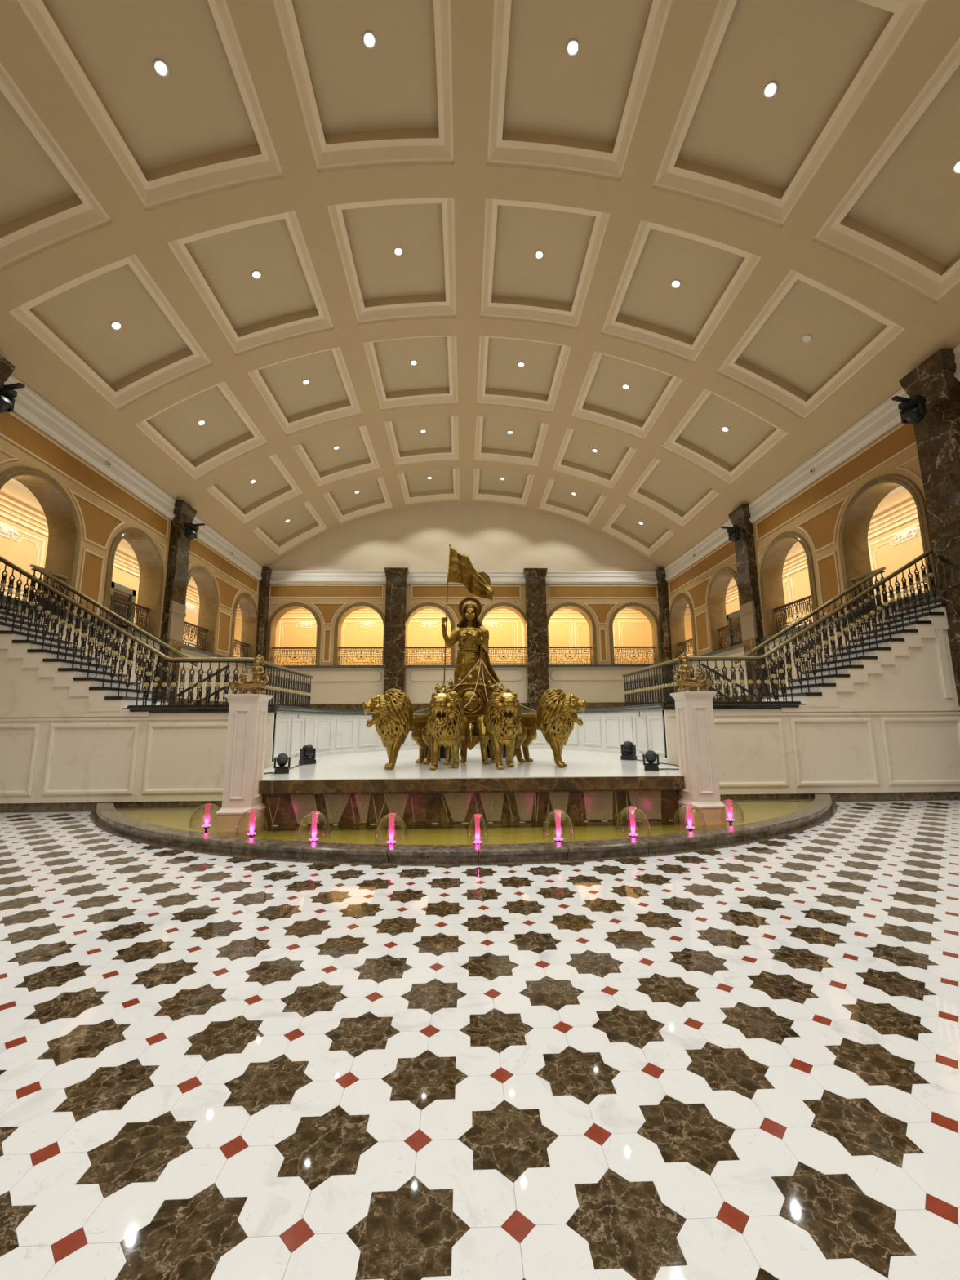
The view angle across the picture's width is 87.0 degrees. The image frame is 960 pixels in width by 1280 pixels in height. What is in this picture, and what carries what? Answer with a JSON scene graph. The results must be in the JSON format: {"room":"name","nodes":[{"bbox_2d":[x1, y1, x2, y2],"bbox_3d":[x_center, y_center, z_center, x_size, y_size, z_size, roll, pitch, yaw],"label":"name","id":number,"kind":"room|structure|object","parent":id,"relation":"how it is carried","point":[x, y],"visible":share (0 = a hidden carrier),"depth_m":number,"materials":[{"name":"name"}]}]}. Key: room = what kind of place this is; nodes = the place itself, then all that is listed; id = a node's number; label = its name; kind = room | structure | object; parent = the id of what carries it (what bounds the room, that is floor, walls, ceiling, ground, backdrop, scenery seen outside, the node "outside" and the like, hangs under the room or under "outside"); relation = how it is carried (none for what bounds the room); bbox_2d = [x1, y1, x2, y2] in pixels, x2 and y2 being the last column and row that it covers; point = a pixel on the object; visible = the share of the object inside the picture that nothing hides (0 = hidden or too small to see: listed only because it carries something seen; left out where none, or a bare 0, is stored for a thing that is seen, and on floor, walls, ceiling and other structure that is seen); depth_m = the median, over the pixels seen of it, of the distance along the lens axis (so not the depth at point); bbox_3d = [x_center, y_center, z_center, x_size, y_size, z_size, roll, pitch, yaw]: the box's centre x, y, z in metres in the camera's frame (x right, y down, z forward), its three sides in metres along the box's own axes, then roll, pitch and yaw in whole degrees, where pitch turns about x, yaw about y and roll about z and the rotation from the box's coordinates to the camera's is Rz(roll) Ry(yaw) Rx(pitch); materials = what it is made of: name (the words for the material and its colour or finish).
{"room":"grand lobby","nodes":[
{"label":"grand lobby","id":0,"kind":"room"},
{"bbox_2d":[0,482,199,647],"bbox_3d":[-11.718,-1.409,15.693,0.340,3.880,17.900,0,-9,-2],"label":"wall","id":1,"kind":"structure","parent":0,"point":[20,511],"depth_m":13.04,"materials":[{"name":"paint"}]},
{"bbox_2d":[0,523,20,538],"bbox_3d":[-11.566,-2.658,12.301,0.083,0.319,0.898,0,-9,-2],"label":"chandelier","id":2,"kind":"object","parent":1,"relation":"attached to","point":[4,529],"visible":1,"depth_m":12.38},
{"bbox_2d":[107,581,136,629],"bbox_3d":[-11.664,-0.714,16.363,0.090,2.120,1.240,0,-9,-2],"label":"door","id":3,"kind":"structure","parent":1,"relation":"in","point":[117,587],"depth_m":16.52,"materials":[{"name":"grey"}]},
{"bbox_2d":[0,410,259,705],"bbox_3d":[-9.255,-1.290,7.953,0.660,8.000,27.900,0,-9,-2],"label":"wall","id":4,"kind":"structure","parent":0,"point":[88,513],"depth_m":12.49,"materials":[{"name":"paint"}]},
{"bbox_2d":[107,594,149,632],"bbox_3d":[-9.428,-0.651,13.418,0.060,0.809,1.998,0,-9,-2],"label":"gallery railing","id":5,"kind":"object","parent":4,"relation":"attached to","point":[114,597],"visible":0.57,"depth_m":13.60,"materials":[{"name":"metal"}]},
{"bbox_2d":[4,374,262,580],"bbox_3d":[-8.997,-4.979,8.554,0.110,0.590,27.900,0,-9,-2],"label":"trim","id":6,"kind":"structure","parent":4,"relation":"attached to","point":[29,405],"depth_m":12.31,"materials":[{"name":"paint"}]},
{"bbox_2d":[182,621,208,650],"bbox_3d":[-9.539,-0.120,16.724,0.060,0.809,1.998,0,-9,-2],"label":"gallery railing","id":7,"kind":"object","parent":4,"relation":"attached to","point":[185,622],"visible":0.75,"depth_m":16.98,"materials":[{"name":"metal"}]},
{"bbox_2d":[232,639,249,657],"bbox_3d":[-9.655,0.434,20.178,0.060,0.809,1.998,0,-9,-2],"label":"gallery railing","id":8,"kind":"object","parent":4,"relation":"attached to","point":[239,646],"visible":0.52,"depth_m":20.49,"materials":[{"name":"metal"}]},
{"bbox_2d":[0,625,275,803],"bbox_3d":[-6.274,0.961,8.546,5.570,3.420,0.155,0,-9,-2],"label":"wall","id":9,"kind":"structure","parent":0,"point":[61,740],"depth_m":8.38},
{"bbox_2d":[0,800,222,812],"bbox_3d":[-6.077,2.721,8.292,5.900,0.140,0.070,0,-9,-2],"label":"baseboard","id":10,"kind":"structure","parent":9,"relation":"attached to","point":[57,806],"depth_m":8.25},
{"bbox_2d":[128,704,276,713],"bbox_3d":[-4.664,1.173,8.583,2.350,0.130,0.320,0,-9,-2],"label":"coping","id":11,"kind":"object","parent":9,"relation":"on","point":[211,708],"visible":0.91,"depth_m":8.45,"materials":[{"name":"black stone"}]},
{"bbox_2d":[6,478,905,580],"bbox_3d":[-0.413,-3.312,16.529,23.200,0.220,17.600,0,-9,-2],"label":"ceiling","id":12,"kind":"structure","parent":0,"point":[12,482],"depth_m":12.90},
{"bbox_2d":[232,604,693,665],"bbox_3d":[-0.681,-0.054,24.641,23.200,3.880,0.340,0,-9,-2],"label":"wall","id":13,"kind":"structure","parent":0,"point":[566,627],"depth_m":24.62,"materials":[{"name":"paint"}]},
{"bbox_2d":[297,622,315,626],"bbox_3d":[-8.381,-0.733,24.451,0.898,0.319,0.083,0,-9,-2],"label":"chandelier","id":14,"kind":"object","parent":13,"relation":"attached to","point":[305,624],"visible":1,"depth_m":24.43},
{"bbox_2d":[357,622,376,626],"bbox_3d":[-5.482,-0.738,24.549,0.898,0.319,0.083,0,-9,-2],"label":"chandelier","id":15,"kind":"object","parent":13,"relation":"attached to","point":[366,624],"visible":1,"depth_m":24.53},
{"bbox_2d":[482,622,500,626],"bbox_3d":[0.564,-0.750,24.754,0.898,0.319,0.083,0,-9,-2],"label":"chandelier","id":16,"kind":"object","parent":13,"relation":"attached to","point":[491,624],"visible":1,"depth_m":24.74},
{"bbox_2d":[269,500,657,571],"bbox_3d":[-0.641,-4.754,23.188,18.800,3.560,0.500,0,-9,-2],"label":"wall","id":17,"kind":"structure","parent":0,"point":[492,537],"depth_m":22.90,"materials":[{"name":"paint"}]},
{"bbox_2d":[114,796,813,844],"bbox_3d":[-0.073,2.504,6.806,11.766,0.001,3.250,0,-9,-2],"label":"pool water","id":18,"kind":"structure","parent":0,"point":[509,834],"depth_m":6.49,"materials":[{"name":"liquid"}]},
{"bbox_2d":[189,803,220,833],"bbox_3d":[-3.420,2.269,6.331,0.379,0.426,0.379,0,-9,-2],"label":"fountain jet","id":19,"kind":"object","parent":18,"relation":"on","point":[207,806],"visible":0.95,"depth_m":6.32,"materials":[{"name":"pink liquid"}]},
{"bbox_2d":[215,693,272,837],"bbox_3d":[-3.033,1.594,6.533,0.452,1.765,0.452,0,-9,-2],"label":"pedestal","id":20,"kind":"object","parent":18,"relation":"on","point":[245,753],"visible":0.96,"depth_m":6.39,"materials":[{"name":"stone"}]},
{"bbox_2d":[229,654,270,693],"bbox_3d":[-3.047,0.460,6.715,0.534,0.548,0.194,0,-9,-2],"label":"figurine","id":21,"kind":"object","parent":20,"relation":"on","point":[256,682],"visible":0.99,"depth_m":6.67,"materials":[{"name":"gold metal"}]},
{"bbox_2d":[235,808,267,837],"bbox_3d":[-2.644,2.183,5.864,0.340,0.436,0.340,0,-9,-2],"label":"fountain jet","id":22,"kind":"object","parent":18,"relation":"on","point":[252,811],"visible":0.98,"depth_m":5.86,"materials":[{"name":"pink liquid"}]},
{"bbox_2d":[297,811,330,842],"bbox_3d":[-1.823,2.118,5.557,0.349,0.456,0.349,0,-9,-2],"label":"fountain jet","id":23,"kind":"object","parent":18,"relation":"on","point":[314,814],"visible":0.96,"depth_m":5.55,"materials":[{"name":"pink liquid"}]},
{"bbox_2d":[374,813,408,844],"bbox_3d":[-0.948,2.088,5.409,0.349,0.456,0.349,0,-9,-2],"label":"fountain jet","id":24,"kind":"object","parent":18,"relation":"on","point":[391,815],"visible":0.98,"depth_m":5.40,"materials":[{"name":"pink liquid"}]},
{"bbox_2d":[262,790,681,830],"bbox_3d":[-0.071,2.231,6.712,5.600,0.480,0.202,0,-9,-2],"label":"platform base","id":25,"kind":"object","parent":18,"relation":"on","point":[594,807],"visible":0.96,"depth_m":6.72,"materials":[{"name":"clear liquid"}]},
{"bbox_2d":[466,813,488,848],"bbox_3d":[-0.026,2.081,5.380,0.220,0.446,0.220,0,-9,-2],"label":"fountain jet","id":26,"kind":"object","parent":18,"relation":"on","point":[477,816],"visible":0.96,"depth_m":5.37,"materials":[{"name":"pink liquid"}]},
{"bbox_2d":[542,809,574,842],"bbox_3d":[0.851,2.083,5.490,0.349,0.466,0.349,0,-9,-2],"label":"fountain jet","id":27,"kind":"object","parent":18,"relation":"on","point":[557,812],"visible":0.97,"depth_m":5.48,"materials":[{"name":"pink liquid"}]},
{"bbox_2d":[615,805,650,837],"bbox_3d":[1.715,2.106,5.678,0.379,0.466,0.379,0,-9,-2],"label":"fountain jet","id":28,"kind":"object","parent":18,"relation":"on","point":[632,809],"visible":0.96,"depth_m":5.67,"materials":[{"name":"pink liquid"}]},
{"bbox_2d":[673,804,706,831],"bbox_3d":[2.503,2.178,6.037,0.359,0.426,0.359,0,-9,-2],"label":"fountain jet","id":29,"kind":"object","parent":18,"relation":"on","point":[688,806],"visible":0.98,"depth_m":6.03,"materials":[{"name":"pink liquid"}]},
{"bbox_2d":[669,691,726,831],"bbox_3d":[2.894,1.583,6.734,0.452,1.765,0.452,0,-9,-2],"label":"pedestal","id":30,"kind":"object","parent":18,"relation":"on","point":[695,719],"visible":0.98,"depth_m":6.59,"materials":[{"name":"stone"}]},
{"bbox_2d":[672,653,711,692],"bbox_3d":[2.892,0.449,6.916,0.534,0.548,0.194,0,-9,-2],"label":"figurine","id":31,"kind":"object","parent":30,"relation":"on","point":[686,682],"visible":0.99,"depth_m":6.87,"materials":[{"name":"gold metal"}]},
{"bbox_2d":[722,799,744,826],"bbox_3d":[3.199,2.253,6.474,0.320,0.406,0.320,0,-9,-2],"label":"fountain jet","id":32,"kind":"object","parent":18,"relation":"on","point":[730,820],"visible":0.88,"depth_m":6.46,"materials":[{"name":"pink liquid"}]},
{"bbox_2d":[264,583,664,711],"bbox_3d":[-0.599,0.940,22.255,18.800,8.000,0.660,0,-9,-2],"label":"wall","id":33,"kind":"structure","parent":0,"point":[601,683],"depth_m":22.17,"materials":[{"name":"paint"}]},
{"bbox_2d":[271,647,315,666],"bbox_3d":[-8.077,0.725,22.059,1.998,0.809,0.060,0,-9,-2],"label":"gallery railing","id":34,"kind":"object","parent":33,"relation":"attached to","point":[273,648],"visible":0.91,"depth_m":22.06,"materials":[{"name":"metal"}]},
{"bbox_2d":[338,647,382,665],"bbox_3d":[-5.199,0.719,22.156,1.998,0.809,0.060,0,-9,-2],"label":"gallery railing","id":35,"kind":"object","parent":33,"relation":"attached to","point":[344,648],"visible":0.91,"depth_m":22.16,"materials":[{"name":"metal"}]},
{"bbox_2d":[406,647,451,665],"bbox_3d":[-2.250,0.714,22.256,1.998,0.809,0.060,0,-9,-2],"label":"gallery railing","id":36,"kind":"object","parent":33,"relation":"attached to","point":[409,648],"visible":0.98,"depth_m":22.26,"materials":[{"name":"metal"}]},
{"bbox_2d":[269,569,657,584],"bbox_3d":[-0.616,-2.793,22.565,17.800,0.590,0.110,0,-9,-2],"label":"trim","id":37,"kind":"structure","parent":33,"relation":"attached to","point":[277,576],"depth_m":22.52,"materials":[{"name":"paint"}]},
{"bbox_2d":[488,646,525,665],"bbox_3d":[1.048,0.708,22.368,1.998,0.809,0.060,0,-9,-2],"label":"gallery railing","id":38,"kind":"object","parent":33,"relation":"attached to","point":[491,647],"visible":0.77,"depth_m":22.37,"materials":[{"name":"metal"}]},
{"bbox_2d":[548,646,591,664],"bbox_3d":[3.996,0.702,22.467,1.998,0.809,0.060,0,-9,-2],"label":"gallery railing","id":39,"kind":"object","parent":33,"relation":"attached to","point":[550,647],"visible":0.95,"depth_m":22.47,"materials":[{"name":"metal"}]},
{"bbox_2d":[613,646,656,664],"bbox_3d":[6.874,0.697,22.565,1.998,0.809,0.060,0,-9,-2],"label":"gallery railing","id":40,"kind":"object","parent":33,"relation":"attached to","point":[615,647],"visible":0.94,"depth_m":22.58,"materials":[{"name":"metal"}]},
{"bbox_2d":[271,710,668,767],"bbox_3d":[-0.229,2.148,11.392,7.060,0.970,5.680,0,-9,-2],"label":"wall","id":41,"kind":"structure","parent":0,"point":[330,735],"depth_m":11.37,"materials":[{"name":"paint"}]},
{"bbox_2d":[273,702,665,715],"bbox_3d":[-0.234,1.613,11.498,7.140,0.120,5.720,0,-9,-2],"label":"coping","id":42,"kind":"object","parent":41,"relation":"on","point":[658,706],"visible":0.44,"depth_m":10.89,"materials":[{"name":"white stone"}]},
{"bbox_2d":[258,748,684,795],"bbox_3d":[-0.191,2.493,10.279,6.700,0.195,7.410,0,-9,-2],"label":"platform","id":43,"kind":"structure","parent":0,"point":[361,772],"depth_m":6.87,"materials":[{"name":"white stone"}]},
{"bbox_2d":[273,753,290,773],"bbox_3d":[-2.908,1.809,7.436,0.223,0.292,0.203,3,-10,-22],"label":"stage light","id":44,"kind":"object","parent":43,"relation":"on","point":[282,759],"visible":1,"depth_m":7.37,"materials":[{"name":"black plastic"}]},
{"bbox_2d":[298,745,315,764],"bbox_3d":[-3.083,2.048,9.053,0.207,0.335,0.262,-7,-11,36],"label":"stage light","id":45,"kind":"object","parent":43,"relation":"on","point":[307,751],"visible":1,"depth_m":8.98,"materials":[{"name":"black plastic"}]},
{"bbox_2d":[362,688,431,769],"bbox_3d":[-1.249,1.484,8.604,0.642,1.271,1.614,-5,-10,28],"label":"lion statue","id":46,"kind":"object","parent":43,"relation":"on","point":[393,717],"visible":0.96,"depth_m":8.10,"materials":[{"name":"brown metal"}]},
{"bbox_2d":[440,745,452,758],"bbox_3d":[-0.646,2.216,10.411,0.420,0.398,0.308,0,-9,-2],"label":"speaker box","id":47,"kind":"object","parent":43,"relation":"on","point":[442,748],"visible":0.02,"depth_m":10.24,"materials":[{"name":"black plastic"}]},
{"bbox_2d":[427,687,468,769],"bbox_3d":[-0.487,1.451,8.437,0.580,1.281,1.711,-2,-9,11],"label":"lion statue","id":48,"kind":"object","parent":43,"relation":"on","point":[448,725],"visible":1,"depth_m":7.92,"materials":[{"name":"brown metal"}]},
{"bbox_2d":[434,672,504,759],"bbox_3d":[-0.194,1.473,9.719,1.366,1.646,1.182,0,-9,-2],"label":"chariot","id":49,"kind":"object","parent":43,"relation":"on","point":[477,707],"visible":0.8,"depth_m":9.31,"materials":[{"name":"brown metal"}]},
{"bbox_2d":[441,595,501,685],"bbox_3d":[-0.161,0.297,9.880,1.160,2.404,0.610,0,-9,-2],"label":"statue","id":50,"kind":"object","parent":49,"relation":"on","point":[468,633],"visible":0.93,"depth_m":9.88,"materials":[{"name":"brown metal"}]},
{"bbox_2d":[443,544,493,683],"bbox_3d":[-0.225,-0.219,9.913,0.994,3.415,0.318,0,-9,-2],"label":"flag","id":51,"kind":"object","parent":50,"relation":"attached to","point":[460,570],"visible":1,"depth_m":10.03,"materials":[{"name":"brown metal"}]},
{"bbox_2d":[475,687,521,768],"bbox_3d":[0.319,1.456,8.508,0.580,1.281,1.711,1,-9,-10],"label":"lion statue","id":52,"kind":"object","parent":43,"relation":"on","point":[501,721],"visible":1,"depth_m":7.99,"materials":[{"name":"brown metal"}]},
{"bbox_2d":[513,687,586,767],"bbox_3d":[1.082,1.489,8.742,0.642,1.271,1.614,5,-11,-32],"label":"lion statue","id":53,"kind":"object","parent":43,"relation":"on","point":[556,716],"visible":0.96,"depth_m":8.26,"materials":[{"name":"brown metal"}]},
{"bbox_2d":[620,741,636,759],"bbox_3d":[2.787,2.073,9.499,0.229,0.342,0.262,7,-12,-40],"label":"stage light","id":54,"kind":"object","parent":43,"relation":"on","point":[628,747],"visible":1,"depth_m":9.43,"materials":[{"name":"black plastic"}]},
{"bbox_2d":[642,750,659,770],"bbox_3d":[2.533,1.780,7.501,0.223,0.292,0.203,-3,-9,15],"label":"stage light","id":55,"kind":"object","parent":43,"relation":"on","point":[651,757],"visible":1,"depth_m":7.44,"materials":[{"name":"black plastic"}]},
{"bbox_2d":[0,0,959,568],"bbox_3d":[-0.172,-7.024,9.179,17.840,3.719,27.900,0,-9,-2],"label":"ceiling","id":56,"kind":"structure","parent":0,"point":[855,150],"depth_m":9.47,"materials":[{"name":"paint"}]},
{"bbox_2d":[110,321,122,330],"bbox_3d":[-7.600,-6.567,10.574,0.182,0.116,0.210,0,-9,-2],"label":"recessed light","id":57,"kind":"object","parent":56,"relation":"in","point":[116,326],"visible":1,"depth_m":10.58,"materials":[{"name":"white"}]},
{"bbox_2d":[152,58,168,77],"bbox_3d":[-4.685,-8.401,7.435,0.199,0.076,0.210,0,-9,-2],"label":"recessed light","id":58,"kind":"object","parent":56,"relation":"in","point":[160,67],"visible":1,"depth_m":7.43,"materials":[{"name":"white"}]},
{"bbox_2d":[251,270,262,279],"bbox_3d":[-4.801,-7.849,10.874,0.199,0.076,0.210,0,-9,-2],"label":"recessed light","id":59,"kind":"object","parent":56,"relation":"in","point":[255,274],"visible":1,"depth_m":10.87,"materials":[{"name":"white"}]},
{"bbox_2d":[362,31,376,49],"bbox_3d":[-1.671,-9.060,7.641,0.209,0.035,0.210,0,-9,-2],"label":"recessed light","id":60,"kind":"object","parent":56,"relation":"in","point":[369,40],"visible":1,"depth_m":7.64,"materials":[{"name":"white"}]},
{"bbox_2d":[393,247,403,256],"bbox_3d":[-1.786,-8.508,11.081,0.209,0.035,0.210,0,-9,-2],"label":"recessed light","id":61,"kind":"object","parent":56,"relation":"in","point":[398,251],"visible":1,"depth_m":11.08,"materials":[{"name":"white"}]},
{"bbox_2d":[534,250,543,259],"bbox_3d":[1.305,-8.514,11.185,0.209,0.035,0.210,0,-9,-2],"label":"recessed light","id":62,"kind":"object","parent":56,"relation":"in","point":[539,255],"visible":1,"depth_m":11.19,"materials":[{"name":"white"}]},
{"bbox_2d":[565,39,579,57],"bbox_3d":[1.420,-9.066,7.746,0.209,0.035,0.210,0,-9,-2],"label":"recessed light","id":63,"kind":"object","parent":56,"relation":"in","point":[572,48],"visible":1,"depth_m":7.75,"materials":[{"name":"white"}]},
{"bbox_2d":[671,280,680,288],"bbox_3d":[4.329,-7.866,11.182,0.199,0.076,0.210,0,-9,-2],"label":"recessed light","id":64,"kind":"object","parent":56,"relation":"in","point":[675,283],"visible":1,"depth_m":11.18,"materials":[{"name":"white"}]},
{"bbox_2d":[762,81,777,98],"bbox_3d":[4.444,-8.418,7.743,0.199,0.076,0.210,0,-9,-2],"label":"recessed light","id":65,"kind":"object","parent":56,"relation":"in","point":[771,89],"visible":1,"depth_m":7.75,"materials":[{"name":"white"}]},
{"bbox_2d":[801,334,812,342],"bbox_3d":[7.148,-6.594,11.073,0.182,0.116,0.210,0,-9,-2],"label":"recessed light","id":66,"kind":"object","parent":56,"relation":"in","point":[806,338],"visible":1,"depth_m":11.07,"materials":[{"name":"white"}]},
{"bbox_2d":[952,160,959,174],"bbox_3d":[7.263,-7.147,7.634,0.182,0.116,0.210,0,-9,-2],"label":"recessed light","id":67,"kind":"object","parent":56,"relation":"in","point":[956,168],"visible":1,"depth_m":7.68,"materials":[{"name":"white"}]},
{"bbox_2d":[0,800,959,1279],"bbox_3d":[0.117,1.659,1.140,18.135,0.123,15.132,0,-9,-2],"label":"floor","id":68,"kind":"structure","parent":0,"point":[738,1060],"depth_m":2.10,"materials":[{"name":"tile"}]},
{"bbox_2d":[0,355,15,384],"bbox_3d":[-8.875,-1.237,8.429,0.370,8.040,0.890,0,-9,-2],"label":"pillar","id":69,"kind":"structure","parent":68,"relation":"on","point":[6,368],"depth_m":9.34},
{"bbox_2d":[0,382,25,413],"bbox_3d":[-8.323,-4.253,8.903,0.606,0.463,0.354,-2,-9,11],"label":"stage light","id":70,"kind":"object","parent":69,"relation":"attached to","point":[7,393],"visible":1,"depth_m":8.92,"materials":[{"name":"black plastic"}]},
{"bbox_2d":[95,793,831,863],"bbox_3d":[-0.071,2.430,6.725,12.200,0.132,3.442,0,-9,-2],"label":"curb","id":71,"kind":"object","parent":68,"relation":"on","point":[107,813],"visible":1,"depth_m":5.35,"materials":[{"name":"stone"}]},
{"bbox_2d":[898,348,959,711],"bbox_3d":[8.585,-1.270,9.019,0.370,8.040,0.890,0,-9,-2],"label":"pillar","id":72,"kind":"structure","parent":68,"relation":"on","point":[937,435],"depth_m":9.23,"materials":[{"name":"stone"}]},
{"bbox_2d":[891,394,927,424],"bbox_3d":[7.990,-4.283,9.455,0.606,0.463,0.354,2,-9,-15],"label":"stage light","id":73,"kind":"object","parent":72,"relation":"attached to","point":[913,410],"visible":1,"depth_m":9.41,"materials":[{"name":"black plastic"}]},
{"bbox_2d":[666,422,940,702],"bbox_3d":[8.995,-1.325,8.571,0.660,8.000,27.900,0,-9,-2],"label":"wall","id":74,"kind":"structure","parent":0,"point":[830,517],"depth_m":13.02,"materials":[{"name":"paint"}]},
{"bbox_2d":[677,638,693,656],"bbox_3d":[8.575,0.400,20.795,0.060,0.809,1.998,0,-9,-2],"label":"gallery railing","id":75,"kind":"object","parent":74,"relation":"attached to","point":[684,646],"visible":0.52,"depth_m":21.03,"materials":[{"name":"metal"}]},
{"bbox_2d":[717,621,742,649],"bbox_3d":[8.691,-0.154,17.341,0.060,0.809,1.998,0,-9,-2],"label":"gallery railing","id":76,"kind":"object","parent":74,"relation":"attached to","point":[738,622],"visible":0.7,"depth_m":17.60,"materials":[{"name":"metal"}]},
{"bbox_2d":[773,595,813,633],"bbox_3d":[8.801,-0.685,14.035,0.060,0.809,1.998,0,-9,-2],"label":"gallery railing","id":77,"kind":"object","parent":74,"relation":"attached to","point":[794,602],"visible":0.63,"depth_m":14.22,"materials":[{"name":"metal"}]},
{"bbox_2d":[664,344,959,581],"bbox_3d":[8.683,-5.012,9.152,0.110,0.590,27.900,0,-9,-2],"label":"trim","id":78,"kind":"structure","parent":74,"relation":"attached to","point":[886,415],"depth_m":12.87,"materials":[{"name":"paint"}]},
{"bbox_2d":[662,606,959,794],"bbox_3d":[5.989,0.937,8.960,5.570,3.420,0.155,0,-9,-2],"label":"wall","id":79,"kind":"structure","parent":0,"point":[893,725],"depth_m":8.80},
{"bbox_2d":[662,701,800,710],"bbox_3d":[4.381,1.155,8.889,2.350,0.130,0.320,0,-9,-2],"label":"coping","id":80,"kind":"object","parent":79,"relation":"on","point":[744,704],"visible":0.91,"depth_m":8.77,"materials":[{"name":"black stone"}]},
{"bbox_2d":[720,791,959,802],"bbox_3d":[5.816,2.699,8.694,5.900,0.140,0.070,0,-9,-2],"label":"baseboard","id":81,"kind":"structure","parent":79,"relation":"attached to","point":[846,797],"depth_m":8.68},
{"bbox_2d":[725,488,928,644],"bbox_3d":[10.929,-1.451,16.459,0.340,3.880,17.900,0,-9,-2],"label":"wall","id":82,"kind":"structure","parent":0,"point":[898,513],"depth_m":13.73,"materials":[{"name":"paint"}]},
{"bbox_2d":[726,609,742,645],"bbox_3d":[10.701,-0.122,21.071,0.090,2.120,1.240,0,-9,-2],"label":"railing","id":83,"kind":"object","parent":82,"relation":"in","point":[729,616],"depth_m":21.30,"materials":[{"name":"grey"}]},
{"bbox_2d":[891,526,919,542],"bbox_3d":[11.002,-2.700,13.064,0.083,0.319,0.898,0,-9,-2],"label":"chandelier","id":84,"kind":"object","parent":82,"relation":"attached to","point":[905,534],"visible":0.99,"depth_m":13.03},
{"bbox_3d":[-0.355,2.247,15.132,17.700,0.160,13.100,0,-9,-2],"label":"floor","id":85,"kind":"structure","parent":0,"visible":0},
{"bbox_2d":[0,604,298,717],"bbox_3d":[-6.555,0.948,9.133,6.093,3.635,1.360,0,-9,-2],"label":"staircase","id":86,"kind":"structure","parent":85,"relation":"on","point":[131,694],"depth_m":9.03,"materials":[{"name":"black stone"}]},
{"bbox_2d":[27,564,198,699],"bbox_3d":[-7.326,-0.172,9.895,3.608,2.746,0.958,-3,-9,13],"label":"stair railing","id":87,"kind":"object","parent":86,"relation":"on","point":[46,572],"visible":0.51,"depth_m":9.86,"materials":[{"name":"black metal"}]},
{"bbox_2d":[0,555,313,707],"bbox_3d":[-5.631,-0.130,9.411,6.116,3.059,2.878,6,-11,-37],"label":"stair railing","id":88,"kind":"object","parent":86,"relation":"on","point":[233,660],"visible":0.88,"depth_m":8.76,"materials":[{"name":"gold metal"}]},
{"bbox_2d":[156,499,196,705],"bbox_3d":[-9.112,-1.017,15.129,0.350,6.350,0.820,0,-9,-2],"label":"pillar","id":89,"kind":"structure","parent":85,"relation":"on","point":[174,614],"depth_m":15.05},
{"bbox_2d":[184,522,205,539],"bbox_3d":[-8.661,-3.292,15.385,0.606,0.463,0.354,-2,-9,11],"label":"stage light","id":90,"kind":"object","parent":89,"relation":"attached to","point":[191,529],"visible":1,"depth_m":15.32,"materials":[{"name":"black plastic"}]},
{"bbox_2d":[170,664,233,705],"bbox_3d":[-6.786,1.406,12.417,1.598,1.598,0.070,0,-9,-2],"label":"stair railing","id":91,"kind":"object","parent":85,"relation":"on","point":[225,667],"visible":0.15,"depth_m":12.42,"materials":[{"name":"metal"}]},
{"bbox_2d":[254,566,271,693],"bbox_3d":[-9.315,0.028,21.633,0.380,6.350,0.640,0,-9,-2],"label":"pillar","id":92,"kind":"structure","parent":85,"relation":"on","point":[264,583],"depth_m":21.66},
{"bbox_2d":[383,567,408,694],"bbox_3d":[-3.648,0.017,21.825,1.040,6.350,0.520,0,-9,-2],"label":"pillar","id":93,"kind":"structure","parent":85,"relation":"on","point":[396,590],"depth_m":21.72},
{"bbox_2d":[523,568,548,710],"bbox_3d":[2.469,0.006,22.031,1.040,6.350,0.520,0,-9,-2],"label":"pillar","id":94,"kind":"structure","parent":85,"relation":"on","point":[536,638],"depth_m":21.91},
{"bbox_2d":[655,568,675,702],"bbox_3d":[8.135,-0.005,22.223,0.380,6.350,0.640,0,-9,-2],"label":"pillar","id":95,"kind":"structure","parent":85,"relation":"on","point":[662,584],"depth_m":22.21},
{"bbox_2d":[700,662,756,702],"bbox_3d":[6.241,1.381,12.857,1.598,1.598,0.070,0,-9,-2],"label":"stair railing","id":96,"kind":"object","parent":85,"relation":"on","point":[701,664],"visible":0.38,"depth_m":12.87,"materials":[{"name":"metal"}]},
{"bbox_2d":[728,503,768,701],"bbox_3d":[8.368,-1.050,15.721,0.350,6.350,0.820,0,-9,-2],"label":"pillar","id":97,"kind":"structure","parent":85,"relation":"on","point":[750,614],"depth_m":15.65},
{"bbox_2d":[720,525,740,542],"bbox_3d":[7.893,-3.323,15.945,0.606,0.463,0.354,2,-9,-15],"label":"stage light","id":98,"kind":"object","parent":97,"relation":"attached to","point":[734,535],"visible":1,"depth_m":15.88,"materials":[{"name":"black plastic"}]},
{"bbox_2d":[639,598,946,715],"bbox_3d":[6.230,0.924,9.566,6.093,3.635,1.360,0,-9,-2],"label":"staircase","id":99,"kind":"structure","parent":85,"relation":"on","point":[796,691],"depth_m":9.48,"materials":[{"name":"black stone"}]},
{"bbox_2d":[621,547,936,706],"bbox_3d":[5.285,-0.151,9.780,6.116,3.059,2.878,-6,-11,33],"label":"stair railing","id":100,"kind":"object","parent":99,"relation":"on","point":[645,681],"visible":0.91,"depth_m":9.24,"materials":[{"name":"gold metal"}]},
{"bbox_2d":[733,566,888,695],"bbox_3d":[6.944,-0.199,10.377,3.608,2.746,0.958,2,-10,-17],"label":"stair railing","id":101,"kind":"object","parent":99,"relation":"on","point":[872,574],"visible":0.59,"depth_m":10.35,"materials":[{"name":"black metal"}]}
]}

